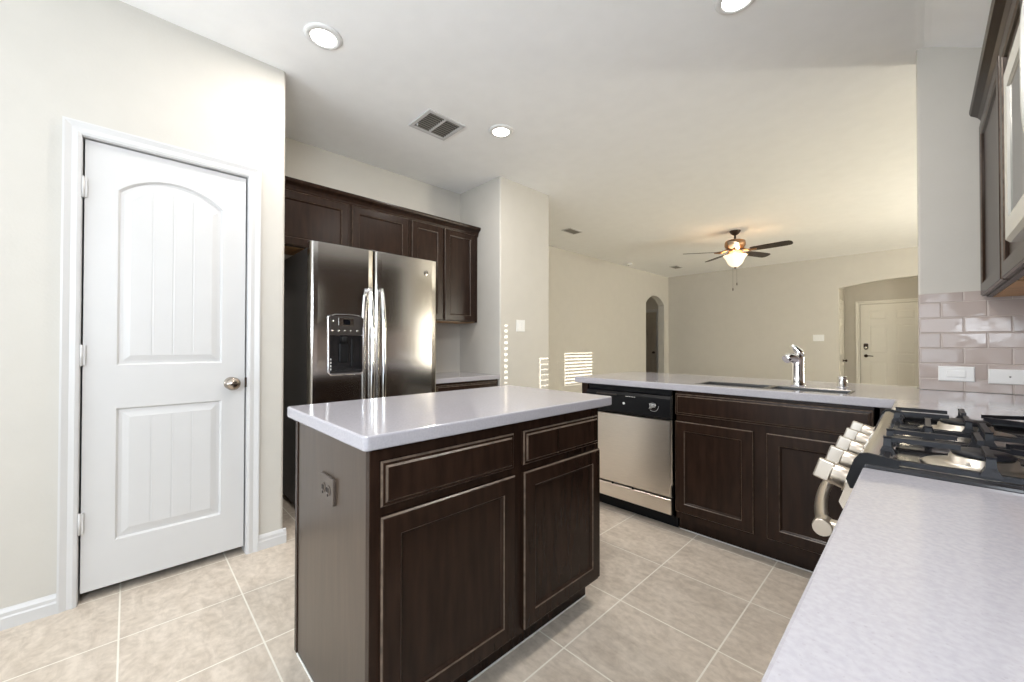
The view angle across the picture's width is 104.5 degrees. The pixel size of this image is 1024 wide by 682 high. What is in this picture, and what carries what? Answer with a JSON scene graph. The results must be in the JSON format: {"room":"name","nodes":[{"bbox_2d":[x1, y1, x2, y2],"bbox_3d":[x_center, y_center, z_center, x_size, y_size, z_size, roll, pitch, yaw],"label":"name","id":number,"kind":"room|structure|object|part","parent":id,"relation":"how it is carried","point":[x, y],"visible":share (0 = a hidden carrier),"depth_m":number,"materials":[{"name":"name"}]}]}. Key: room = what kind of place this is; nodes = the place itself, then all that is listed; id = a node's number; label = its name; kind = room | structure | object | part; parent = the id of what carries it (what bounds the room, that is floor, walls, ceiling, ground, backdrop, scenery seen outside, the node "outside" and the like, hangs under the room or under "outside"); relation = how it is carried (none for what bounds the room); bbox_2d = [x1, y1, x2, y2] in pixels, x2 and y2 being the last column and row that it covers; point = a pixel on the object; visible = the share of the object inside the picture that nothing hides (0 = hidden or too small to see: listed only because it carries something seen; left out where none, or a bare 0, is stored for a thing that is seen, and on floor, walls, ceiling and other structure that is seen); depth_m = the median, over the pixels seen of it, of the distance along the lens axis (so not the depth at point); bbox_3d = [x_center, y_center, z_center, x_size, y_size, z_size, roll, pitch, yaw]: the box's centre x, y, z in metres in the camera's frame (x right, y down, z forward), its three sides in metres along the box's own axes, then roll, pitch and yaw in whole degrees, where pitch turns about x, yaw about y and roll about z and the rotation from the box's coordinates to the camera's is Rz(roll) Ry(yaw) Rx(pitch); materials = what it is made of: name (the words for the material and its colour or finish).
{"room":"kitchen","nodes":[
{"label":"kitchen","id":0,"kind":"room"},
{"bbox_2d":[80,199,84,541],"bbox_3d":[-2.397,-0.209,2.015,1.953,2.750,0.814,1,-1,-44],"label":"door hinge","id":1,"kind":"structure","parent":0,"point":[84,199],"depth_m":2.31,"materials":[{"name":"paint"}]},
{"bbox_2d":[0,0,285,608],"bbox_3d":[-2.755,-0.220,1.018,3.853,2.750,0.120,1,-1,-44],"label":"wall","id":2,"kind":"structure","parent":0,"point":[118,65],"depth_m":1.71,"materials":[{"name":"paint"}]},
{"bbox_2d":[0,593,55,630],"bbox_3d":[-3.021,1.111,0.656,2.988,0.082,0.014,1,-1,-44],"label":"baseboard","id":3,"kind":"structure","parent":2,"relation":"attached to","point":[22,613],"depth_m":1.64,"materials":[{"name":"white wood"}]},
{"bbox_2d":[56,116,261,613],"bbox_3d":[-1.705,0.100,1.987,0.741,2.134,0.184,1,-1,-44],"label":"door","id":4,"kind":"structure","parent":2,"relation":"in","point":[163,413],"depth_m":1.93,"materials":[{"name":"white wood"}]},
{"bbox_3d":[-1.492,0.228,2.116,0.070,0.070,0.076,1,-1,-44],"label":"knob","id":5,"kind":"part","parent":4,"relation":"part of","materials":[{"name":"silver metal"}]},
{"bbox_2d":[259,528,285,550],"bbox_3d":[-1.366,1.128,2.258,0.140,0.082,0.014,1,-1,-44],"label":"baseboard","id":6,"kind":"structure","parent":2,"relation":"attached to","point":[277,537],"depth_m":2.25,"materials":[{"name":"white wood"}]},
{"bbox_2d":[283,137,459,494],"bbox_3d":[-1.265,-0.193,3.592,1.867,2.750,0.120,1,-1,-44],"label":"wall","id":7,"kind":"structure","parent":0,"point":[305,162],"depth_m":3.61,"materials":[{"name":"paint"}]},
{"bbox_2d":[284,189,408,256],"bbox_3d":[-1.387,-0.874,3.173,1.083,0.420,0.319,1,-1,-44],"label":"upper cabinet","id":8,"kind":"object","parent":7,"relation":"attached to","point":[307,217],"visible":0.5,"depth_m":3.03,"materials":[{"name":"brown wood"}]},
{"bbox_3d":[-1.398,-0.666,3.182,1.045,0.004,0.269,1,-1,-44],"label":"underside panel","id":9,"kind":"part","parent":8,"relation":"part of","materials":[{"name":"brown wood"}]},
{"bbox_3d":[-1.456,-0.869,2.898,0.522,0.387,0.020,1,-1,-44],"label":"door","id":10,"kind":"part","parent":8,"relation":"part of","materials":[{"name":"brown wood"}]},
{"bbox_3d":[-1.077,-0.865,3.264,0.487,0.387,0.020,1,-1,-44],"label":"door","id":11,"kind":"part","parent":8,"relation":"part of","materials":[{"name":"brown wood"}]},
{"bbox_2d":[285,176,480,236],"bbox_3d":[-0.997,-1.093,3.323,1.859,0.086,0.051,1,-1,-44],"label":"crown molding","id":12,"kind":"structure","parent":8,"relation":"attached to","point":[293,184],"depth_m":3.20,"materials":[{"name":"brown wood"}]},
{"bbox_2d":[409,220,476,323],"bbox_3d":[-0.721,-0.630,3.815,0.763,0.892,0.319,1,-1,-44],"label":"upper cabinet","id":13,"kind":"object","parent":7,"relation":"attached to","point":[454,253],"visible":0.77,"depth_m":3.75,"materials":[{"name":"brown wood"}]},
{"bbox_3d":[-0.762,-0.625,3.568,0.320,0.860,0.020,1,-1,-44],"label":"door","id":14,"kind":"part","parent":13,"relation":"part of","materials":[{"name":"brown wood"}]},
{"bbox_3d":[-0.732,-0.186,3.822,0.725,0.004,0.269,1,-1,-44],"label":"underside panel","id":15,"kind":"part","parent":13,"relation":"part of","materials":[{"name":"brown wood"}]},
{"bbox_3d":[-0.502,-0.622,3.819,0.356,0.860,0.020,1,-1,-44],"label":"door","id":16,"kind":"part","parent":13,"relation":"part of","materials":[{"name":"brown wood"}]},
{"bbox_2d":[0,495,811,681],"bbox_3d":[2.080,1.290,3.949,15.500,0.200,9.600,1,-1,-44],"label":"floor","id":17,"kind":"structure","parent":0,"point":[666,603],"depth_m":1.62,"materials":[{"name":"tile"}]},
{"bbox_2d":[283,240,435,504],"bbox_3d":[-1.140,0.258,3.051,0.949,1.799,0.746,1,-1,-44],"label":"refrigerator","id":18,"kind":"object","parent":17,"relation":"on","point":[359,323],"visible":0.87,"depth_m":2.77,"materials":[{"name":"silver metal"}]},
{"bbox_3d":[-1.154,0.204,2.686,0.422,1.690,0.068,1,-1,-44],"label":"freezer door","id":19,"kind":"part","parent":18,"relation":"part of","materials":[{"name":"metal"}]},
{"bbox_3d":[-1.117,-0.105,2.670,0.212,0.127,0.013,1,-1,-44],"label":"control panel","id":20,"kind":"part","parent":18,"relation":"part of","materials":[{"name":"grey plastic"}]},
{"bbox_3d":[-1.114,-0.128,2.663,0.100,0.053,0.002,1,-1,-44],"label":"display frame","id":21,"kind":"part","parent":18,"relation":"part of","materials":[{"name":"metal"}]},
{"bbox_3d":[-0.983,0.152,2.751,0.029,1.053,0.093,1,-1,-44],"label":"handle","id":22,"kind":"part","parent":18,"relation":"part of","materials":[{"name":"silver metal"}]},
{"bbox_3d":[-0.922,0.153,2.810,0.029,1.053,0.093,1,-1,-44],"label":"handle","id":23,"kind":"part","parent":18,"relation":"part of","materials":[{"name":"silver metal"}]},
{"bbox_3d":[-0.811,0.207,3.018,0.522,1.690,0.068,1,-1,-44],"label":"fresh food door","id":24,"kind":"part","parent":18,"relation":"part of","materials":[{"name":"metal"}]},
{"bbox_2d":[294,408,599,681],"bbox_3d":[-0.213,0.728,1.624,1.072,0.873,0.656,1,-1,-44],"label":"kitchen island","id":25,"kind":"object","parent":17,"relation":"on","point":[433,560],"visible":0.93,"depth_m":1.26,"materials":[{"name":"brown wood"}]},
{"bbox_3d":[-0.428,0.730,1.854,1.062,0.873,0.026,1,-1,-44],"label":"panel","id":26,"kind":"part","parent":25,"relation":"part of","materials":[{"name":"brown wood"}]},
{"bbox_2d":[321,482,325,492],"bbox_3d":[-0.601,0.466,1.261,0.003,0.032,0.033,1,-1,-44],"label":"socket","id":27,"kind":"object","parent":25,"relation":"attached to","point":[323,484],"depth_m":1.26,"materials":[{"name":"white plastic"}]},
{"bbox_2d":[320,471,335,506],"bbox_3d":[-0.581,0.466,1.251,0.011,0.082,0.112,1,-1,-44],"label":"outlet","id":28,"kind":"object","parent":25,"relation":"attached to","point":[327,478],"depth_m":1.24,"materials":[{"name":"white plastic"}]},
{"bbox_3d":[-0.590,0.725,1.268,0.007,0.872,0.588,1,-1,-44],"label":"panel","id":29,"kind":"part","parent":25,"relation":"part of","materials":[{"name":"brown wood"}]},
{"bbox_3d":[-0.172,0.384,1.225,0.494,0.123,0.020,1,-1,-44],"label":"drawer","id":30,"kind":"part","parent":25,"relation":"part of","materials":[{"name":"brown wood"}]},
{"bbox_3d":[-0.171,0.753,1.222,0.498,0.565,0.020,1,-1,-44],"label":"door","id":31,"kind":"part","parent":25,"relation":"part of","materials":[{"name":"brown wood"}]},
{"bbox_2d":[287,385,611,451],"bbox_3d":[-0.197,0.271,1.663,1.167,0.040,0.694,1,-1,-44],"label":"island countertop","id":32,"kind":"structure","parent":25,"relation":"on","point":[371,424],"depth_m":1.40,"materials":[{"name":"stone"}]},
{"bbox_3d":[0.211,0.388,1.595,0.474,0.123,0.020,1,-1,-44],"label":"drawer","id":33,"kind":"part","parent":25,"relation":"part of","materials":[{"name":"brown wood"}]},
{"bbox_3d":[0.212,0.757,1.593,0.480,0.565,0.020,1,-1,-44],"label":"door","id":34,"kind":"part","parent":25,"relation":"part of","materials":[{"name":"brown wood"}]},
{"bbox_2d":[436,379,497,391],"bbox_3d":[-0.597,0.771,3.711,0.715,0.828,0.624,1,-1,-44],"label":"base cabinet","id":35,"kind":"object","parent":17,"relation":"on","point":[441,387],"visible":0.05,"depth_m":3.48,"materials":[{"name":"brown wood"}]},
{"bbox_2d":[436,371,499,383],"bbox_3d":[-0.593,0.336,3.711,0.723,0.039,0.634,1,-1,-44],"label":"countertop","id":36,"kind":"structure","parent":35,"relation":"on","point":[442,377],"depth_m":3.58,"materials":[{"name":"stone"}]},
{"bbox_2d":[582,383,590,393],"bbox_3d":[0.746,0.744,3.119,0.580,0.873,0.055,1,-1,-44],"label":"end panel","id":37,"kind":"object","parent":17,"relation":"on","point":[585,386],"visible":0.06,"depth_m":2.92,"materials":[{"name":"brown wood"}]},
{"bbox_2d":[587,383,679,526],"bbox_3d":[0.966,0.743,2.841,0.630,0.870,0.622,1,-1,-44],"label":"dishwasher","id":38,"kind":"object","parent":17,"relation":"on","point":[636,431],"visible":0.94,"depth_m":2.58,"materials":[{"name":"silver metal"}]},
{"bbox_3d":[0.655,0.365,2.745,0.020,0.012,0.160,1,-1,-44],"label":"latch handle","id":39,"kind":"part","parent":38,"relation":"part of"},
{"bbox_3d":[0.770,0.412,2.659,0.054,0.148,0.616,1,-1,-44],"label":"control panel","id":40,"kind":"part","parent":38,"relation":"part of","materials":[{"name":"black plastic"}]},
{"bbox_3d":[0.782,0.323,2.669,0.020,0.030,0.606,1,-1,-44],"label":"trim","id":41,"kind":"part","parent":38,"relation":"part of","materials":[{"name":"black plastic"}]},
{"bbox_3d":[0.772,0.728,2.658,0.046,0.471,0.616,1,-1,-44],"label":"door panel","id":42,"kind":"part","parent":38,"relation":"part of","materials":[{"name":"metal"}]},
{"bbox_3d":[0.772,1.021,2.656,0.045,0.095,0.616,1,-1,-44],"label":"access panel","id":43,"kind":"part","parent":38,"relation":"part of","materials":[{"name":"metal"}]},
{"bbox_2d":[674,390,879,572],"bbox_3d":[1.521,0.737,2.296,0.610,0.873,0.930,1,-1,-44],"label":"base cabinet","id":44,"kind":"object","parent":17,"relation":"on","point":[744,466],"visible":0.66,"depth_m":2.11,"materials":[{"name":"brown wood"}]},
{"bbox_3d":[1.142,0.756,2.263,0.020,0.547,0.420,1,-1,-44],"label":"door","id":45,"kind":"part","parent":44,"relation":"part of","materials":[{"name":"brown wood"}]},
{"bbox_3d":[1.308,0.380,2.096,0.020,0.127,0.895,1,-1,-44],"label":"false drawer","id":46,"kind":"part","parent":44,"relation":"part of","materials":[{"name":"brown wood"}]},
{"bbox_2d":[575,371,1023,421],"bbox_3d":[1.372,0.278,2.194,1.453,0.040,2.338,1,-1,-44],"label":"countertop","id":47,"kind":"structure","parent":44,"relation":"on","point":[975,405],"depth_m":2.01,"materials":[{"name":"stone"}]},
{"bbox_2d":[695,381,854,393],"bbox_3d":[1.442,0.366,2.227,0.217,0.219,0.722,1,-1,-44],"label":"sink","id":48,"kind":"object","parent":47,"relation":"in","point":[837,391],"visible":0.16,"depth_m":2.23,"materials":[{"name":"metal"}]},
{"bbox_3d":[1.320,0.367,2.353,0.217,0.219,0.370,1,-1,-44],"label":"bowl","id":49,"kind":"part","parent":48,"relation":"part of","materials":[{"name":"metal"}]},
{"bbox_3d":[1.571,0.365,2.093,0.217,0.219,0.350,1,-1,-44],"label":"bowl","id":50,"kind":"part","parent":48,"relation":"part of","materials":[{"name":"metal"}]},
{"bbox_2d":[782,344,805,385],"bbox_3d":[1.635,0.139,2.301,0.131,0.242,0.071,0,-1,-7],"label":"faucet","id":51,"kind":"object","parent":47,"relation":"on","point":[797,359],"visible":1,"depth_m":2.28,"materials":[{"name":"silver metal"}]},
{"bbox_3d":[1.624,0.103,2.298,0.109,0.070,0.056,0,-1,-13],"label":"spout","id":52,"kind":"part","parent":51,"relation":"part of","materials":[{"name":"silver metal"}]},
{"bbox_3d":[1.665,0.057,2.307,0.070,0.079,0.051,0,-1,32],"label":"lever","id":53,"kind":"part","parent":51,"relation":"part of","materials":[{"name":"silver metal"}]},
{"bbox_2d":[836,376,848,387],"bbox_3d":[1.854,0.228,2.223,0.057,0.063,0.058,1,-1,-44],"label":"air gap","id":54,"kind":"object","parent":47,"relation":"on","point":[841,380],"visible":0.98,"depth_m":2.21,"materials":[{"name":"silver metal"}]},
{"bbox_3d":[1.475,0.753,1.919,0.020,0.547,0.416,1,-1,-44],"label":"door","id":55,"kind":"part","parent":44,"relation":"part of","materials":[{"name":"brown wood"}]},
{"bbox_2d":[812,406,1023,535],"bbox_3d":[1.130,0.676,0.845,0.767,0.965,0.741,1,-1,-44],"label":"gas range","id":56,"kind":"object","parent":17,"relation":"on","point":[988,452],"visible":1,"depth_m":0.84,"materials":[{"name":"metal"}]},
{"bbox_2d":[812,480,836,535],"bbox_3d":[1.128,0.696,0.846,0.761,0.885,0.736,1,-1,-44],"label":"handle","id":57,"kind":"object","parent":56,"relation":"in","point":[822,524],"depth_m":0.88,"materials":[{"name":"silver metal"}]},
{"bbox_3d":[0.700,0.290,0.844,0.052,0.055,0.043,1,-1,-44],"label":"burner knob","id":58,"kind":"part","parent":56,"relation":"part of","materials":[{"name":"metal"}]},
{"bbox_3d":[0.809,0.291,0.950,0.052,0.055,0.043,1,-1,-44],"label":"burner knob","id":59,"kind":"part","parent":56,"relation":"part of","materials":[{"name":"metal"}]},
{"bbox_3d":[0.918,0.292,1.056,0.052,0.055,0.043,1,-1,-44],"label":"burner knob","id":60,"kind":"part","parent":56,"relation":"part of","materials":[{"name":"metal"}]},
{"bbox_3d":[1.027,0.293,1.161,0.052,0.055,0.043,1,-1,-44],"label":"burner knob","id":61,"kind":"part","parent":56,"relation":"part of","materials":[{"name":"metal"}]},
{"bbox_3d":[1.137,0.294,1.267,0.052,0.055,0.043,1,-1,-44],"label":"burner knob","id":62,"kind":"part","parent":56,"relation":"part of","materials":[{"name":"metal"}]},
{"bbox_3d":[0.954,0.280,1.031,0.749,0.116,0.078,1,-1,-44],"label":"control panel","id":63,"kind":"part","parent":56,"relation":"part of","materials":[{"name":"metal"}]},
{"bbox_2d":[864,417,1023,493],"bbox_3d":[1.169,0.244,0.808,0.767,0.018,0.617,1,-1,-44],"label":"cooktop","id":64,"kind":"object","parent":56,"relation":"in","point":[935,463],"depth_m":0.80,"materials":[{"name":"metal"}]},
{"bbox_3d":[1.227,0.236,1.073,0.182,0.024,0.182,1,-1,-44],"label":"burner","id":65,"kind":"part","parent":56,"relation":"part of","materials":[{"name":"metal"}]},
{"bbox_3d":[0.900,0.233,0.757,0.170,0.024,0.170,1,-1,-44],"label":"burner","id":66,"kind":"part","parent":56,"relation":"part of","materials":[{"name":"metal"}]},
{"bbox_3d":[0.190,0.711,-0.154,1.930,0.874,0.608,1,-1,-44],"label":"base cabinet","id":67,"kind":"object","parent":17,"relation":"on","visible":0},
{"bbox_2d":[761,468,1023,681],"bbox_3d":[0.187,0.254,-0.144,1.972,0.040,0.626,1,-1,-44],"label":"countertop","id":68,"kind":"structure","parent":67,"relation":"on","point":[915,579],"depth_m":0.38,"materials":[{"name":"stone"}]},
{"bbox_2d":[460,176,548,388],"bbox_3d":[-0.384,-0.182,4.534,0.710,2.750,1.512,1,-1,-44],"label":"wall","id":69,"kind":"structure","parent":0,"point":[512,217],"depth_m":3.94,"materials":[{"name":"paint"}]},
{"bbox_2d":[516,320,524,331],"bbox_3d":[0.088,-0.150,3.931,0.117,0.117,0.010,1,-1,-44],"label":"light switch","id":70,"kind":"object","parent":69,"relation":"attached to","point":[520,324],"visible":1,"depth_m":3.92,"materials":[{"name":"white plastic"}]},
{"bbox_2d":[120,0,917,277],"bbox_3d":[2.083,-1.659,3.978,15.500,0.200,9.600,1,-1,-44],"label":"ceiling","id":71,"kind":"structure","parent":0,"point":[655,131],"depth_m":2.68,"materials":[{"name":"paint"}]},
{"bbox_2d":[303,22,342,49],"bbox_3d":[-0.979,-1.578,2.058,0.186,0.016,0.186,1,-1,-44],"label":"recessed light","id":72,"kind":"object","parent":71,"relation":"in","point":[322,35],"visible":1,"depth_m":2.04,"materials":[{"name":"white plastic"}]},
{"bbox_2d":[310,29,336,46],"bbox_3d":[-0.979,-1.577,2.058,0.124,0.010,0.124,1,-1,-44],"label":"diffuser","id":73,"kind":"object","parent":72,"relation":"attached to","point":[319,37],"depth_m":2.05,"materials":[{"name":"white plastic"}]},
{"bbox_2d":[408,108,465,140],"bbox_3d":[-0.546,-1.563,2.887,0.310,0.021,0.280,1,-1,-44],"label":"ceiling vent","id":74,"kind":"object","parent":71,"relation":"in","point":[431,122],"visible":1,"depth_m":2.88,"materials":[{"name":"white metal"}]},
{"bbox_2d":[489,124,512,137],"bbox_3d":[-0.082,-1.568,2.965,0.186,0.016,0.186,1,-1,-44],"label":"recessed light","id":75,"kind":"object","parent":71,"relation":"in","point":[498,130],"visible":1,"depth_m":2.94,"materials":[{"name":"white plastic"}]},
{"bbox_2d":[493,128,508,135],"bbox_3d":[-0.082,-1.567,2.965,0.124,0.010,0.124,1,-1,-44],"label":"diffuser","id":76,"kind":"object","parent":75,"relation":"attached to","point":[496,131],"depth_m":2.96,"materials":[{"name":"white plastic"}]},
{"bbox_2d":[561,228,581,234],"bbox_3d":[0.844,-1.540,5.560,0.280,0.010,0.160,1,-1,-44],"label":"ceiling vent","id":77,"kind":"object","parent":71,"relation":"in","point":[569,230],"visible":1,"depth_m":5.56,"materials":[{"name":"white metal"}]},
{"bbox_2d":[714,0,754,14],"bbox_3d":[1.038,-1.578,1.827,0.186,0.016,0.186,1,-1,-44],"label":"recessed light","id":78,"kind":"object","parent":71,"relation":"in","point":[724,7],"visible":1,"depth_m":1.86,"materials":[{"name":"white plastic"}]},
{"bbox_2d":[722,0,749,10],"bbox_3d":[1.038,-1.577,1.827,0.124,0.010,0.124,1,-1,-44],"label":"diffuser","id":79,"kind":"object","parent":78,"relation":"attached to","point":[727,5],"depth_m":1.85,"materials":[{"name":"white plastic"}]},
{"bbox_2d":[689,230,792,289],"bbox_3d":[3.150,-1.122,5.511,1.304,0.842,1.269,1,-1,-44],"label":"ceiling fan","id":80,"kind":"object","parent":71,"relation":"hanging from","point":[735,256],"visible":1,"depth_m":5.47,"materials":[{"name":"brown metal"}]},
{"bbox_3d":[2.897,-1.258,5.177,0.133,0.037,0.480,0,-1,31],"label":"blade","id":81,"kind":"part","parent":80,"relation":"part of","materials":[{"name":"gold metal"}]},
{"bbox_3d":[3.127,-1.114,5.551,0.300,0.167,0.300,1,-1,-44],"label":"lamp shade","id":82,"kind":"part","parent":80,"relation":"part of","materials":[{"name":"white glass"}]},
{"bbox_3d":[3.533,-1.252,5.721,0.480,0.037,0.133,0,-1,-23],"label":"blade","id":83,"kind":"part","parent":80,"relation":"part of","materials":[{"name":"brown wood"}]},
{"bbox_3d":[3.413,-1.257,5.218,0.133,0.037,0.480,1,-1,-41],"label":"blade","id":84,"kind":"part","parent":80,"relation":"part of","materials":[{"name":"brown wood"}]},
{"bbox_2d":[549,246,668,392],"bbox_3d":[1.260,-0.142,8.430,7.110,2.750,2.037,1,-1,-44],"label":"wall","id":85,"kind":"structure","parent":0,"point":[597,307],"depth_m":7.35,"materials":[{"name":"paint"}]},
{"bbox_2d":[646,309,657,372],"bbox_3d":[3.729,0.202,10.744,0.097,2.115,0.504,1,-1,-44],"label":"door","id":86,"kind":"structure","parent":85,"relation":"in","point":[650,317],"depth_m":10.74,"materials":[{"name":"brown wood"}]},
{"bbox_2d":[668,247,917,381],"bbox_3d":[6.243,-0.151,6.850,0.140,2.750,7.443,1,-1,-44],"label":"wall","id":87,"kind":"structure","parent":0,"point":[715,329],"depth_m":7.92,"materials":[{"name":"paint"}]},
{"bbox_2d":[813,335,823,340],"bbox_3d":[5.672,-0.057,7.331,0.010,0.117,0.165,1,-1,-44],"label":"light switch","id":88,"kind":"object","parent":87,"relation":"attached to","point":[815,337],"visible":1,"depth_m":7.33,"materials":[{"name":"white plastic"}]},
{"bbox_2d":[840,277,917,383],"bbox_3d":[7.540,-0.145,7.295,2.360,2.750,2.640,1,-1,-44],"label":"wall","id":89,"kind":"structure","parent":0,"point":[902,288],"depth_m":8.70,"materials":[{"name":"paint"}]},
{"bbox_2d":[840,300,847,375],"bbox_3d":[6.947,0.182,8.321,0.924,2.115,0.097,1,-1,-44],"label":"door","id":90,"kind":"structure","parent":89,"relation":"in","point":[842,360],"depth_m":8.49,"materials":[{"name":"wood"}]},
{"bbox_3d":[6.920,0.182,8.350,0.924,2.115,0.018,1,-1,-44],"label":"casing","id":91,"kind":"part","parent":90,"relation":"part of","materials":[{"name":"beige wood"}]},
{"bbox_2d":[855,298,918,386],"bbox_3d":[7.971,0.183,8.315,0.078,2.115,1.154,1,-1,-44],"label":"door","id":92,"kind":"structure","parent":89,"relation":"in","point":[887,334],"depth_m":8.38,"materials":[{"name":"white wood"}]},
{"bbox_2d":[900,0,991,54],"bbox_3d":[0.125,-1.459,-0.218,6.253,0.308,0.625,1,-1,-44],"label":"ceiling","id":93,"kind":"structure","parent":0,"point":[924,23],"depth_m":1.92,"materials":[{"name":"paint"}]},
{"bbox_2d":[916,47,1023,394],"bbox_3d":[3.291,-0.211,1.106,0.175,2.750,3.011,1,-1,-44],"label":"wall","id":94,"kind":"structure","parent":0,"point":[958,326],"depth_m":2.04,"materials":[{"name":"paint"}]},
{"bbox_2d":[938,366,974,381],"bbox_3d":[2.270,0.168,2.024,0.010,0.076,0.125,1,-1,-44],"label":"light switch","id":95,"kind":"object","parent":94,"relation":"attached to","point":[945,373],"visible":1,"depth_m":2.02,"materials":[{"name":"white plastic"}]},
{"bbox_2d":[988,369,1023,384],"bbox_3d":[2.390,0.173,1.900,0.010,0.072,0.135,1,-1,-44],"label":"wall outlet","id":96,"kind":"object","parent":94,"relation":"attached to","point":[995,376],"visible":1,"depth_m":1.91,"materials":[{"name":"white plastic"}]},
{"bbox_3d":[0.372,-0.230,-0.488,6.253,2.750,0.128,1,-1,-44],"label":"wall","id":97,"kind":"structure","parent":0,"visible":0},
{"bbox_2d":[979,56,1023,296],"bbox_3d":[2.186,-0.656,1.598,0.732,0.878,0.340,1,-1,-44],"label":"upper cabinet","id":98,"kind":"object","parent":97,"relation":"attached to","point":[993,284],"visible":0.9,"depth_m":1.72,"materials":[{"name":"brown wood"}]},
{"bbox_3d":[2.078,-0.647,1.717,0.705,0.845,0.020,1,-1,-44],"label":"door","id":99,"kind":"part","parent":98,"relation":"part of","materials":[{"name":"brown wood"}]},
{"bbox_3d":[2.196,-0.219,1.583,0.694,0.004,0.290,1,-1,-44],"label":"underside panel","id":100,"kind":"part","parent":98,"relation":"part of","materials":[{"name":"brown wood"}]},
{"bbox_2d":[999,0,1023,279],"bbox_3d":[1.734,-0.661,1.161,0.518,0.878,0.340,1,-1,-44],"label":"upper cabinet","id":101,"kind":"object","parent":97,"relation":"attached to","point":[1012,254],"visible":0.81,"depth_m":1.38,"materials":[{"name":"brown wood"}]},
{"bbox_3d":[0.736,-0.671,0.196,0.718,0.878,0.340,1,-1,-44],"label":"upper cabinet","id":102,"kind":"object","parent":97,"relation":"attached to","visible":0},
{"bbox_2d":[969,0,1011,120],"bbox_3d":[1.345,-1.127,1.032,2.751,0.086,0.051,1,-1,-44],"label":"crown molding","id":103,"kind":"structure","parent":102,"relation":"attached to","point":[999,11],"depth_m":1.55,"materials":[{"name":"brown wood"}]},
{"bbox_3d":[1.270,-0.935,0.715,0.765,0.339,0.340,1,-1,-44],"label":"upper cabinet","id":104,"kind":"object","parent":97,"relation":"attached to","visible":0},
{"bbox_2d":[1003,0,1023,242],"bbox_3d":[1.245,-0.519,0.738,0.757,0.491,0.409,1,-1,-44],"label":"microwave","id":105,"kind":"object","parent":104,"relation":"attached to","point":[1013,77],"visible":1,"depth_m":1.02,"materials":[{"name":"silver glass"}]},
{"bbox_3d":[0.989,-0.522,0.746,0.020,0.392,0.041,1,-1,-44],"label":"handle","id":106,"kind":"part","parent":105,"relation":"part of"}
]}

